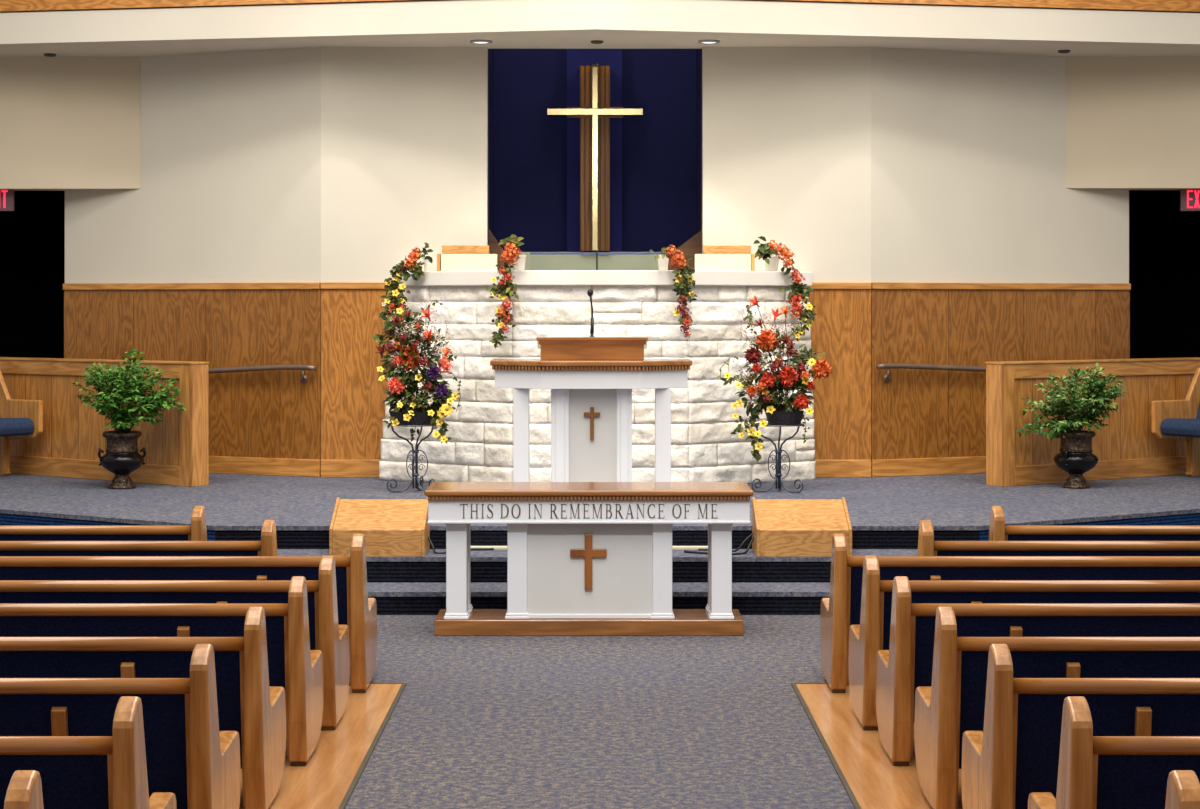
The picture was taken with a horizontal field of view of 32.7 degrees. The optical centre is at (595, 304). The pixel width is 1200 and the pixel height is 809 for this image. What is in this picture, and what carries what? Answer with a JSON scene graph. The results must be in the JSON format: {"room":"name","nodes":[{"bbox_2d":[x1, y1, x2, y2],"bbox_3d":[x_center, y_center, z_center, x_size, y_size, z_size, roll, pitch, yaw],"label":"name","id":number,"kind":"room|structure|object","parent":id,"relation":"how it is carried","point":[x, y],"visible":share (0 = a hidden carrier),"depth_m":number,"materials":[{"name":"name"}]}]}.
{"room":"house of worship","nodes":[
{"label":"house of worship","id":0,"kind":"room"},
{"bbox_2d":[0,191,64,357],"bbox_3d":[-6.925,-0.040,19.750,4.350,3.120,2.700,0,0,0],"label":"doorway","id":1,"kind":"structure","parent":0,"point":[32,236],"depth_m":21.00,"materials":[{"name":"black"}]},
{"bbox_2d":[0,57,139,190],"bbox_3d":[-6.595,-1.675,18.970,4.810,1.210,0.360,0,0,0],"label":"wall","id":2,"kind":"structure","parent":0,"point":[67,123],"depth_m":18.79,"materials":[{"name":"beige paint"}]},
{"bbox_2d":[0,190,14,210],"bbox_3d":[-5.565,-0.978,18.968,0.330,0.213,0.044,0,0,0],"label":"exit sign","id":3,"kind":"object","parent":2,"relation":"hanging from","point":[7,197],"visible":0.87,"depth_m":18.95,"materials":[{"name":"red plastic"}]},
{"bbox_2d":[65,47,320,283],"bbox_3d":[-3.669,-0.330,18.664,2.752,3.900,0.160,0,0,23],"label":"wall","id":4,"kind":"structure","parent":0,"point":[229,191],"depth_m":18.49,"materials":[{"name":"beige paint"}]},
{"bbox_2d":[63,282,320,289],"bbox_3d":[-3.707,-0.170,18.574,2.752,0.060,0.034,0,0,23],"label":"trim","id":5,"kind":"structure","parent":4,"relation":"attached to","point":[287,285],"depth_m":18.55,"materials":[{"name":"brown wood"}]},
{"bbox_2d":[64,288,320,476],"bbox_3d":[-3.702,0.703,18.584,2.752,1.735,0.015,0,0,23],"label":"wainscot","id":6,"kind":"structure","parent":4,"relation":"attached to","point":[271,413],"depth_m":18.39,"materials":[{"name":"brown wood"}]},
{"bbox_2d":[209,365,315,382],"bbox_3d":[-3.303,0.607,18.367,1.845,0.162,0.129,0,0,23],"label":"handrail","id":7,"kind":"object","parent":6,"relation":"attached to","point":[303,378],"visible":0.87,"depth_m":18.14,"materials":[{"name":"grey metal"}]},
{"bbox_2d":[209,456,319,476],"bbox_3d":[-3.707,1.442,18.573,2.752,0.155,0.024,0,0,23],"label":"baseboard","id":8,"kind":"structure","parent":4,"relation":"attached to","point":[217,464],"depth_m":18.25,"materials":[{"name":"brown wood"}]},
{"bbox_2d":[321,47,487,281],"bbox_3d":[-1.696,-0.330,18.140,1.467,3.900,0.160,0,0,0],"label":"wall","id":9,"kind":"structure","parent":0,"point":[404,130],"depth_m":18.06,"materials":[{"name":"beige paint"}]},
{"bbox_2d":[321,460,381,476],"bbox_3d":[-1.696,1.442,18.041,1.467,0.155,0.022,0,0,0],"label":"baseboard","id":10,"kind":"structure","parent":9,"relation":"attached to","point":[329,468],"depth_m":18.03,"materials":[{"name":"brown wood"}]},
{"bbox_2d":[321,282,399,288],"bbox_3d":[-1.696,-0.170,18.043,1.467,0.060,0.034,0,0,0],"label":"trim","id":11,"kind":"structure","parent":9,"relation":"attached to","point":[324,285],"depth_m":18.03,"materials":[{"name":"brown wood"}]},
{"bbox_2d":[321,289,402,459],"bbox_3d":[-1.696,0.703,18.054,1.467,1.735,0.012,0,0,0],"label":"wainscot","id":12,"kind":"structure","parent":9,"relation":"attached to","point":[353,395],"depth_m":18.05,"materials":[{"name":"brown wood"}]},
{"bbox_2d":[507,252,529,269],"bbox_3d":[-0.009,0.049,19.450,1.908,1.103,0.100,0,0,0],"label":"wall","id":13,"kind":"structure","parent":0,"point":[527,261],"depth_m":19.40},
{"bbox_2d":[488,49,701,253],"bbox_3d":[-0.009,-0.890,18.930,2.508,4.820,1.540,0,0,0],"label":"wall","id":14,"kind":"structure","parent":0,"point":[662,146],"depth_m":19.60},
{"bbox_2d":[489,229,506,265],"bbox_3d":[-0.897,-0.048,18.740,0.165,1.295,0.080,0,0,0],"label":"wall","id":15,"kind":"structure","parent":14,"relation":"attached to","point":[494,248],"depth_m":18.70,"materials":[{"name":"brown wood"}]},
{"bbox_2d":[567,49,621,251],"bbox_3d":[-0.014,-1.650,19.550,0.525,2.700,0.100,0,0,0],"label":"wall panel","id":16,"kind":"object","parent":14,"relation":"attached to","point":[576,58],"visible":0.22,"depth_m":19.50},
{"bbox_2d":[547,63,642,250],"bbox_3d":[-0.009,-1.391,19.348,0.907,1.761,0.285,0,0,0],"label":"wall cross","id":17,"kind":"object","parent":16,"relation":"attached to","point":[594,112],"visible":0.99,"depth_m":19.30,"materials":[{"name":"brown wood"}]},
{"bbox_2d":[668,231,700,269],"bbox_3d":[0.814,-0.048,18.740,0.329,1.295,0.080,0,0,0],"label":"wall","id":18,"kind":"structure","parent":14,"relation":"attached to","point":[691,247],"depth_m":18.70,"materials":[{"name":"brown wood"}]},
{"bbox_2d":[379,285,814,483],"bbox_3d":[0.011,0.662,17.499,3.791,1.727,1.081,0,0,0],"label":"stone wall","id":19,"kind":"structure","parent":0,"point":[703,447],"depth_m":17.12,"materials":[{"name":"stone"}]},
{"bbox_2d":[400,270,811,285],"bbox_3d":[0.085,-0.226,17.490,3.570,0.125,1.120,0,0,0],"label":"ledge","id":20,"kind":"object","parent":19,"relation":"on","point":[522,277],"visible":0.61,"depth_m":16.96,"materials":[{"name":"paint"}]},
{"bbox_2d":[379,243,432,329],"bbox_3d":[-1.618,-0.160,17.492,0.466,0.743,0.316,0,0,0],"label":"flowers","id":21,"kind":"object","parent":20,"relation":"on","point":[398,271],"visible":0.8,"depth_m":17.40,"materials":[{"name":"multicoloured plant"}]},
{"bbox_2d":[437,245,497,270],"bbox_3d":[-1.119,-0.404,17.816,0.521,0.232,0.208,0,0,0],"label":"box","id":22,"kind":"object","parent":20,"relation":"on","point":[453,257],"depth_m":17.72,"materials":[{"name":"beige laminate"}]},
{"bbox_2d":[486,234,525,348],"bbox_3d":[-0.681,-0.111,16.863,0.251,0.943,0.397,0,0,44],"label":"flowers","id":23,"kind":"object","parent":20,"relation":"on","point":[510,254],"visible":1,"depth_m":16.80,"materials":[{"name":"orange plant"}]},
{"bbox_2d":[530,251,666,269],"bbox_3d":[0.022,-0.377,17.804,1.193,0.178,0.032,0,0,0],"label":"glass screen","id":24,"kind":"object","parent":20,"relation":"on","point":[596,260],"visible":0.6,"depth_m":17.80,"materials":[{"name":"clear glass"}]},
{"bbox_2d":[649,245,696,337],"bbox_3d":[0.657,-0.110,16.881,0.377,0.770,0.293,0,0,20],"label":"flowers","id":25,"kind":"object","parent":20,"relation":"on","point":[683,290],"visible":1,"depth_m":16.81,"materials":[{"name":"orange plant"}]},
{"bbox_2d":[694,245,754,270],"bbox_3d":[1.117,-0.404,17.816,0.517,0.232,0.208,0,0,0],"label":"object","id":26,"kind":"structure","parent":20,"relation":"on","point":[714,257],"depth_m":17.72,"materials":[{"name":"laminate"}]},
{"bbox_2d":[753,236,816,340],"bbox_3d":[1.587,-0.137,17.427,0.492,0.901,0.351,0,0,37],"label":"flowers","id":27,"kind":"object","parent":20,"relation":"on","point":[799,292],"visible":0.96,"depth_m":17.40,"materials":[{"name":"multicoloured plant"}]},
{"bbox_2d":[277,549,917,581],"bbox_3d":[0.000,1.840,17.809,18.000,0.320,8.382,0,0,0],"label":"step","id":28,"kind":"structure","parent":0,"point":[486,565],"depth_m":13.63,"materials":[{"name":"carpet"}]},
{"bbox_2d":[329,497,429,556],"bbox_3d":[-1.461,1.501,13.848,0.636,0.358,0.428,0,0,0],"label":"wooden box","id":29,"kind":"object","parent":28,"relation":"on","point":[390,527],"visible":0.82,"depth_m":13.70,"materials":[{"name":"brown wood"}]},
{"bbox_2d":[428,537,493,553],"bbox_3d":[-0.910,1.629,13.904,0.461,0.109,0.142,0,0,-17],"label":"cable","id":30,"kind":"object","parent":28,"relation":"on","point":[429,539],"visible":0.77,"depth_m":13.88,"materials":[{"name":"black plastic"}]},
{"bbox_2d":[471,546,707,549],"bbox_3d":[-0.050,1.667,14.027,1.800,0.025,0.055,0,0,0],"label":"cord cover","id":31,"kind":"object","parent":28,"relation":"on","point":[494,547],"visible":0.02,"depth_m":14.00,"materials":[{"name":"beige plastic"}]},
{"bbox_2d":[684,536,753,554],"bbox_3d":[0.844,1.628,13.797,0.485,0.109,0.180,0,0,-5],"label":"cable","id":32,"kind":"object","parent":28,"relation":"on","point":[752,539],"visible":0.66,"depth_m":13.80,"materials":[{"name":"black plastic"}]},
{"bbox_2d":[698,533,752,551],"bbox_3d":[0.886,1.619,13.940,0.378,0.130,0.064,0,0,5],"label":"cable","id":33,"kind":"object","parent":28,"relation":"on","point":[750,535],"visible":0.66,"depth_m":13.92,"materials":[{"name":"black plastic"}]},
{"bbox_2d":[752,497,851,556],"bbox_3d":[1.391,1.501,13.848,0.636,0.358,0.428,0,0,0],"label":"wooden box","id":34,"kind":"object","parent":28,"relation":"on","point":[780,527],"visible":0.83,"depth_m":13.70,"materials":[{"name":"brown wood"}]},
{"bbox_2d":[367,582,829,614],"bbox_3d":[0.000,1.925,17.589,18.000,0.150,8.822,0,0,0],"label":"step","id":35,"kind":"structure","parent":0,"point":[392,598],"depth_m":13.19,"materials":[{"name":"carpet"}]},
{"bbox_2d":[0,473,1199,548],"bbox_3d":[0.000,1.760,19.029,18.000,0.480,9.942,0,0,0],"label":"floor","id":36,"kind":"structure","parent":0,"point":[884,512],"depth_m":15.50,"materials":[{"name":"carpet"}]},
{"bbox_2d":[0,370,42,475],"bbox_3d":[-5.647,1.040,17.596,0.758,0.960,1.600,0,0,36],"label":"bench","id":37,"kind":"object","parent":36,"relation":"on","point":[19,418],"visible":1,"depth_m":18.09,"materials":[{"name":"brown wood"}]},
{"bbox_2d":[0,418,33,436],"bbox_3d":[-5.586,1.070,17.515,0.477,0.150,1.540,0,0,36],"label":"seat cushion","id":38,"kind":"object","parent":37,"relation":"on","point":[9,427],"depth_m":17.88,"materials":[{"name":"blue fabric"}]},
{"bbox_2d":[0,357,209,486],"bbox_3d":[-4.781,1.000,18.212,3.606,1.041,0.224,0,0,36],"label":"wall","id":39,"kind":"structure","parent":36,"relation":"on","point":[69,443],"depth_m":17.81,"materials":[{"name":"brown wood"}]},
{"bbox_2d":[72,348,185,488],"bbox_3d":[-3.862,0.939,16.899,0.920,1.163,0.670,0,0,-15],"label":"potted plant","id":40,"kind":"object","parent":36,"relation":"on","point":[121,458],"visible":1,"depth_m":16.84,"materials":[{"name":"green plant"}]},
{"bbox_2d":[387,423,438,491],"bbox_3d":[-1.474,1.241,16.614,0.438,0.553,0.449,0,0,0],"label":"plant stand","id":41,"kind":"object","parent":36,"relation":"on","point":[416,451],"visible":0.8,"depth_m":16.58,"materials":[{"name":"metal"}]},
{"bbox_2d":[389,410,435,424],"bbox_3d":[-1.474,0.914,16.600,0.422,0.106,0.422,0,0,0],"label":"flower pot","id":42,"kind":"object","parent":41,"relation":"on","point":[397,417],"depth_m":16.43,"materials":[{"name":"plastic"}]},
{"bbox_2d":[373,289,460,442],"bbox_3d":[-1.440,0.495,16.612,0.726,1.248,0.495,0,0,0],"label":"flower arrangement","id":43,"kind":"object","parent":41,"relation":"on","point":[408,411],"visible":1,"depth_m":16.49,"materials":[{"name":"plant"}]},
{"bbox_2d":[490,337,691,481],"bbox_3d":[-0.035,0.880,15.318,1.503,1.280,0.704,0,0,0],"label":"pulpit","id":44,"kind":"object","parent":36,"relation":"on","point":[591,381],"visible":0.73,"depth_m":15.12,"materials":[{"name":"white wood"}]},
{"bbox_2d":[587,289,593,336],"bbox_3d":[-0.033,0.070,15.380,0.066,0.384,0.060,0,0,0],"label":"microphone","id":45,"kind":"object","parent":44,"relation":"on","point":[589,292],"visible":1,"depth_m":15.37,"materials":[{"name":"black plastic"}]},
{"bbox_2d":[751,422,803,492],"bbox_3d":[1.474,1.241,16.614,0.438,0.553,0.449,0,0,0],"label":"plant stand","id":46,"kind":"object","parent":36,"relation":"on","point":[778,452],"visible":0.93,"depth_m":16.57,"materials":[{"name":"metal"}]},
{"bbox_2d":[717,295,831,460],"bbox_3d":[1.433,0.592,16.578,0.917,1.352,0.463,0,0,-4],"label":"flower arrangement","id":47,"kind":"object","parent":46,"relation":"on","point":[789,412],"visible":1,"depth_m":16.48,"materials":[{"name":"plant"}]},
{"bbox_2d":[765,410,803,424],"bbox_3d":[1.531,0.914,16.600,0.323,0.106,0.323,0,0,0],"label":"basket","id":48,"kind":"object","parent":46,"relation":"on","point":[774,417],"depth_m":16.48,"materials":[{"name":"wicker"}]},
{"bbox_2d":[1017,363,1127,488],"bbox_3d":[3.970,0.999,16.986,0.871,1.042,0.715,0,0,20],"label":"potted plant","id":49,"kind":"object","parent":36,"relation":"on","point":[1075,457],"visible":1,"depth_m":16.88,"materials":[{"name":"green plant"}]},
{"bbox_2d":[985,357,1199,486],"bbox_3d":[4.839,1.000,18.161,3.606,1.041,0.224,0,0,-34],"label":"wall","id":50,"kind":"structure","parent":36,"relation":"on","point":[1127,447],"depth_m":17.70,"materials":[{"name":"brown wood"}]},
{"bbox_2d":[1151,368,1199,475],"bbox_3d":[5.631,1.040,17.489,0.758,0.960,1.600,0,0,-34],"label":"bench","id":51,"kind":"object","parent":36,"relation":"on","point":[1170,419],"visible":1,"depth_m":18.05,"materials":[{"name":"brown wood"}]},
{"bbox_2d":[1160,418,1199,437],"bbox_3d":[5.568,1.070,17.410,0.477,0.150,1.540,0,0,-34],"label":"seat cushion","id":52,"kind":"object","parent":51,"relation":"on","point":[1169,427],"depth_m":17.78,"materials":[{"name":"blue fabric"}]},
{"bbox_2d":[0,33,1199,56],"bbox_3d":[0.000,-2.355,19.050,18.000,0.150,4.300,0,0,0],"label":"ceiling","id":53,"kind":"structure","parent":0,"point":[565,40],"depth_m":17.96,"materials":[{"name":"paint"}]},
{"bbox_2d":[44,53,55,56],"bbox_3d":[-4.960,-2.271,18.567,0.110,0.021,0.110,0,0,0],"label":"recessed light","id":54,"kind":"object","parent":53,"relation":"in","point":[45,54],"visible":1,"depth_m":18.53,"materials":[{"name":"black metal"}]},
{"bbox_2d":[470,40,491,43],"bbox_3d":[-0.993,-2.271,17.653,0.190,0.021,0.190,0,0,0],"label":"recessed light","id":55,"kind":"object","parent":53,"relation":"in","point":[471,41],"visible":1,"depth_m":17.61,"materials":[{"name":"beige glass"}]},
{"bbox_2d":[591,40,602,43],"bbox_3d":[0.009,-2.271,17.653,0.110,0.021,0.110,0,0,0],"label":"recessed light","id":56,"kind":"object","parent":53,"relation":"in","point":[592,41],"visible":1,"depth_m":17.61,"materials":[{"name":"black metal"}]},
{"bbox_2d":[0,0,1199,46],"bbox_3d":[0.000,-2.413,17.817,18.000,0.270,1.854,0,0,0],"label":"fascia","id":57,"kind":"object","parent":53,"relation":"attached to","point":[458,17],"visible":1,"depth_m":17.35,"materials":[{"name":"paint"}]},
{"bbox_2d":[0,0,455,12],"bbox_3d":[-4.485,-2.895,17.806,9.149,0.670,0.231,0,0,10],"label":"trim","id":58,"kind":"structure","parent":57,"relation":"attached to","point":[6,6],"depth_m":17.59,"materials":[{"name":"brown wood"}]},
{"bbox_2d":[736,0,1199,12],"bbox_3d":[4.485,-2.895,17.806,9.149,0.670,0.230,0,0,-10],"label":"trim","id":59,"kind":"structure","parent":57,"relation":"attached to","point":[1173,6],"depth_m":17.60,"materials":[{"name":"brown wood"}]},
{"bbox_2d":[698,40,719,43],"bbox_3d":[0.976,-2.271,17.653,0.190,0.021,0.190,0,0,0],"label":"recessed light","id":60,"kind":"object","parent":53,"relation":"in","point":[699,41],"visible":1,"depth_m":17.61,"materials":[{"name":"beige glass"}]},
{"bbox_2d":[1058,50,1069,52],"bbox_3d":[4.193,-2.271,18.312,0.110,0.021,0.110,0,0,0],"label":"recessed light","id":61,"kind":"object","parent":53,"relation":"in","point":[1059,51],"visible":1,"depth_m":18.27,"materials":[{"name":"black metal"}]},
{"bbox_2d":[239,615,962,808],"bbox_3d":[0.000,2.097,6.500,18.000,0.206,19.000,0,0,0],"label":"floor","id":62,"kind":"structure","parent":0,"point":[477,722],"depth_m":9.60,"materials":[{"name":"carpet"}]},
{"bbox_2d":[4,770,43,808],"bbox_3d":[-3.049,1.588,5.394,3.302,0.812,0.592,0,0,0],"label":"pew","id":63,"kind":"object","parent":62,"relation":"on","point":[24,791],"visible":1,"depth_m":5.14,"materials":[{"name":"brown wood"}]},
{"bbox_2d":[0,696,176,808],"bbox_3d":[-3.009,1.588,6.374,3.302,0.812,0.592,0,0,0],"label":"pew","id":64,"kind":"object","parent":62,"relation":"on","point":[76,772],"visible":1,"depth_m":6.13,"materials":[{"name":"brown wood"}]},
{"bbox_2d":[0,506,206,540],"bbox_3d":[-3.948,1.594,12.292,3.302,0.812,0.592,0,0,0],"label":"pew","id":65,"kind":"object","parent":62,"relation":"on","point":[197,531],"visible":0.15,"depth_m":12.04,"materials":[{"name":"brown wood"}]},
{"bbox_2d":[0,644,240,808],"bbox_3d":[-2.970,1.588,7.332,3.302,0.812,0.592,0,0,0],"label":"pew","id":66,"kind":"object","parent":62,"relation":"on","point":[188,757],"visible":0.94,"depth_m":7.09,"materials":[{"name":"brown wood"}]},
{"bbox_2d":[0,520,276,555],"bbox_3d":[-3.408,1.594,11.505,3.302,0.812,0.592,0,0,0],"label":"pew","id":67,"kind":"object","parent":62,"relation":"on","point":[267,546],"visible":0.16,"depth_m":11.25,"materials":[{"name":"brown wood"}]},
{"bbox_2d":[0,607,285,808],"bbox_3d":[-2.934,1.588,8.212,3.302,0.812,0.592,0,0,0],"label":"pew","id":68,"kind":"object","parent":62,"relation":"on","point":[248,706],"visible":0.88,"depth_m":7.96,"materials":[{"name":"brown wood"}]},
{"bbox_2d":[0,576,323,765],"bbox_3d":[-2.897,1.588,9.106,3.302,0.812,0.592,0,0,0],"label":"pew","id":69,"kind":"object","parent":62,"relation":"on","point":[292,665],"visible":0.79,"depth_m":8.86,"materials":[{"name":"brown wood"}]},
{"bbox_2d":[0,555,349,729],"bbox_3d":[-2.867,1.588,9.847,3.302,0.812,0.592,0,0,0],"label":"pew","id":70,"kind":"object","parent":62,"relation":"on","point":[325,633],"visible":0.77,"depth_m":9.60,"materials":[{"name":"brown wood"}]},
{"bbox_2d":[0,534,376,692],"bbox_3d":[-2.829,1.588,10.769,3.302,0.812,0.592,0,0,0],"label":"pew","id":71,"kind":"object","parent":62,"relation":"on","point":[357,611],"visible":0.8,"depth_m":10.52,"materials":[{"name":"brown wood"}]},
{"bbox_2d":[338,683,406,808],"bbox_3d":[-2.099,1.996,3.891,2.202,0.008,13.782,0,0,0],"label":"edging","id":72,"kind":"object","parent":62,"relation":"on","point":[354,782],"visible":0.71,"depth_m":9.20,"materials":[{"name":"brown wood"}]},
{"bbox_2d":[424,482,753,635],"bbox_3d":[-0.042,1.556,12.565,1.980,0.887,0.600,0,0,0],"label":"table","id":73,"kind":"object","parent":62,"relation":"on","point":[584,558],"visible":1,"depth_m":12.37,"materials":[{"name":"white wood"}]},
{"bbox_2d":[791,683,860,808],"bbox_3d":[2.114,1.996,3.891,2.172,0.008,13.782,0,0,0],"label":"edging","id":74,"kind":"object","parent":62,"relation":"on","point":[841,776],"visible":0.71,"depth_m":9.20,"materials":[{"name":"brown wood"}]},
{"bbox_2d":[820,534,1199,692],"bbox_3d":[2.857,1.588,10.769,3.302,0.812,0.592,0,0,0],"label":"pew","id":75,"kind":"object","parent":62,"relation":"on","point":[841,610],"visible":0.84,"depth_m":10.52,"materials":[{"name":"brown wood"}]},
{"bbox_2d":[848,555,1199,729],"bbox_3d":[2.897,1.588,9.847,3.302,0.812,0.592,0,0,0],"label":"pew","id":76,"kind":"object","parent":62,"relation":"on","point":[872,635],"visible":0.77,"depth_m":9.60,"materials":[{"name":"brown wood"}]},
{"bbox_2d":[875,576,1199,765],"bbox_3d":[2.930,1.588,9.106,3.302,0.812,0.592,0,0,0],"label":"pew","id":77,"kind":"object","parent":62,"relation":"on","point":[907,665],"visible":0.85,"depth_m":8.86,"materials":[{"name":"brown wood"}]},
{"bbox_2d":[914,607,1199,808],"bbox_3d":[2.969,1.588,8.212,3.302,0.812,0.592,0,0,0],"label":"pew","id":78,"kind":"object","parent":62,"relation":"on","point":[954,704],"visible":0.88,"depth_m":7.96,"materials":[{"name":"brown wood"}]},
{"bbox_2d":[917,520,1199,555],"bbox_3d":[3.424,1.594,11.505,3.302,0.812,0.592,0,0,0],"label":"pew","id":79,"kind":"object","parent":62,"relation":"on","point":[927,546],"visible":0.27,"depth_m":11.25,"materials":[{"name":"brown wood"}]},
{"bbox_2d":[961,644,1199,808],"bbox_3d":[3.007,1.588,7.332,3.302,0.812,0.592,0,0,0],"label":"pew","id":80,"kind":"object","parent":62,"relation":"on","point":[1015,755],"visible":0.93,"depth_m":7.09,"materials":[{"name":"brown wood"}]},
{"bbox_2d":[988,506,1199,540],"bbox_3d":[3.971,1.594,12.292,3.302,0.812,0.592,0,0,0],"label":"pew","id":81,"kind":"object","parent":62,"relation":"on","point":[998,531],"visible":0.23,"depth_m":12.04,"materials":[{"name":"brown wood"}]},
{"bbox_2d":[1028,696,1199,808],"bbox_3d":[3.049,1.588,6.374,3.302,0.812,0.592,0,0,0],"label":"pew","id":82,"kind":"object","parent":62,"relation":"on","point":[1095,772],"visible":1,"depth_m":6.13,"materials":[{"name":"brown wood"}]},
{"bbox_2d":[1165,770,1199,808],"bbox_3d":[3.092,1.588,5.394,3.302,0.812,0.592,0,0,0],"label":"pew","id":83,"kind":"object","parent":62,"relation":"on","point":[1183,786],"visible":1,"depth_m":5.15,"materials":[{"name":"brown wood"}]},
{"bbox_2d":[702,47,870,281],"bbox_3d":[1.688,-0.330,18.140,1.485,3.900,0.160,0,0,0],"label":"wall","id":84,"kind":"structure","parent":0,"point":[786,131],"depth_m":18.06,"materials":[{"name":"beige paint"}]},
{"bbox_2d":[807,289,870,459],"bbox_3d":[1.688,0.703,18.054,1.485,1.735,0.012,0,0,0],"label":"wainscot","id":85,"kind":"structure","parent":84,"relation":"attached to","point":[841,326],"depth_m":18.05,"materials":[{"name":"brown wood"}]},
{"bbox_2d":[809,282,870,288],"bbox_3d":[1.688,-0.170,18.043,1.485,0.060,0.034,0,0,0],"label":"trim","id":86,"kind":"structure","parent":84,"relation":"attached to","point":[816,285],"depth_m":18.03,"materials":[{"name":"brown wood"}]},
{"bbox_2d":[815,460,870,476],"bbox_3d":[1.688,1.442,18.041,1.485,0.155,0.022,0,0,0],"label":"baseboard","id":87,"kind":"structure","parent":84,"relation":"attached to","point":[823,468],"depth_m":18.03,"materials":[{"name":"brown wood"}]},
{"bbox_2d":[871,47,1128,282],"bbox_3d":[3.669,-0.330,18.625,2.718,3.900,0.160,0,0,-21],"label":"wall","id":88,"kind":"structure","parent":0,"point":[968,149],"depth_m":18.46,"materials":[{"name":"beige paint"}]},
{"bbox_2d":[872,456,985,476],"bbox_3d":[3.704,1.442,18.532,2.718,0.155,0.023,0,0,-21],"label":"baseboard","id":89,"kind":"structure","parent":88,"relation":"attached to","point":[974,464],"depth_m":18.23,"materials":[{"name":"brown wood"}]},
{"bbox_2d":[871,287,1129,476],"bbox_3d":[3.700,0.703,18.544,2.718,1.735,0.015,0,0,-21],"label":"wainscot","id":90,"kind":"structure","parent":88,"relation":"attached to","point":[918,413],"depth_m":18.37,"materials":[{"name":"brown wood"}]},
{"bbox_2d":[876,363,985,381],"bbox_3d":[3.290,0.598,18.334,1.785,0.170,0.129,0,0,-21],"label":"handrail","id":91,"kind":"object","parent":90,"relation":"attached to","point":[886,378],"visible":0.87,"depth_m":18.12,"materials":[{"name":"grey metal"}]},
{"bbox_2d":[871,282,1130,289],"bbox_3d":[3.704,-0.170,18.534,2.718,0.060,0.036,0,0,-21],"label":"trim","id":92,"kind":"structure","parent":88,"relation":"attached to","point":[875,285],"depth_m":18.52,"materials":[{"name":"brown wood"}]},
{"bbox_2d":[1066,57,1199,189],"bbox_3d":[6.655,-1.677,18.970,4.690,1.205,0.360,0,0,0],"label":"wall","id":93,"kind":"structure","parent":0,"point":[1133,123],"depth_m":18.79,"materials":[{"name":"beige paint"}]},
{"bbox_2d":[1180,189,1199,210],"bbox_3d":[5.589,-0.978,18.968,0.330,0.213,0.044,0,0,0],"label":"exit sign","id":94,"kind":"object","parent":93,"relation":"hanging from","point":[1189,198],"visible":1,"depth_m":18.95,"materials":[{"name":"red plastic"}]},
{"bbox_2d":[1129,190,1199,358],"bbox_3d":[6.925,-0.040,19.750,4.350,3.120,2.700,0,0,0],"label":"doorway","id":95,"kind":"structure","parent":0,"point":[1164,240],"depth_m":21.00,"materials":[{"name":"black"}]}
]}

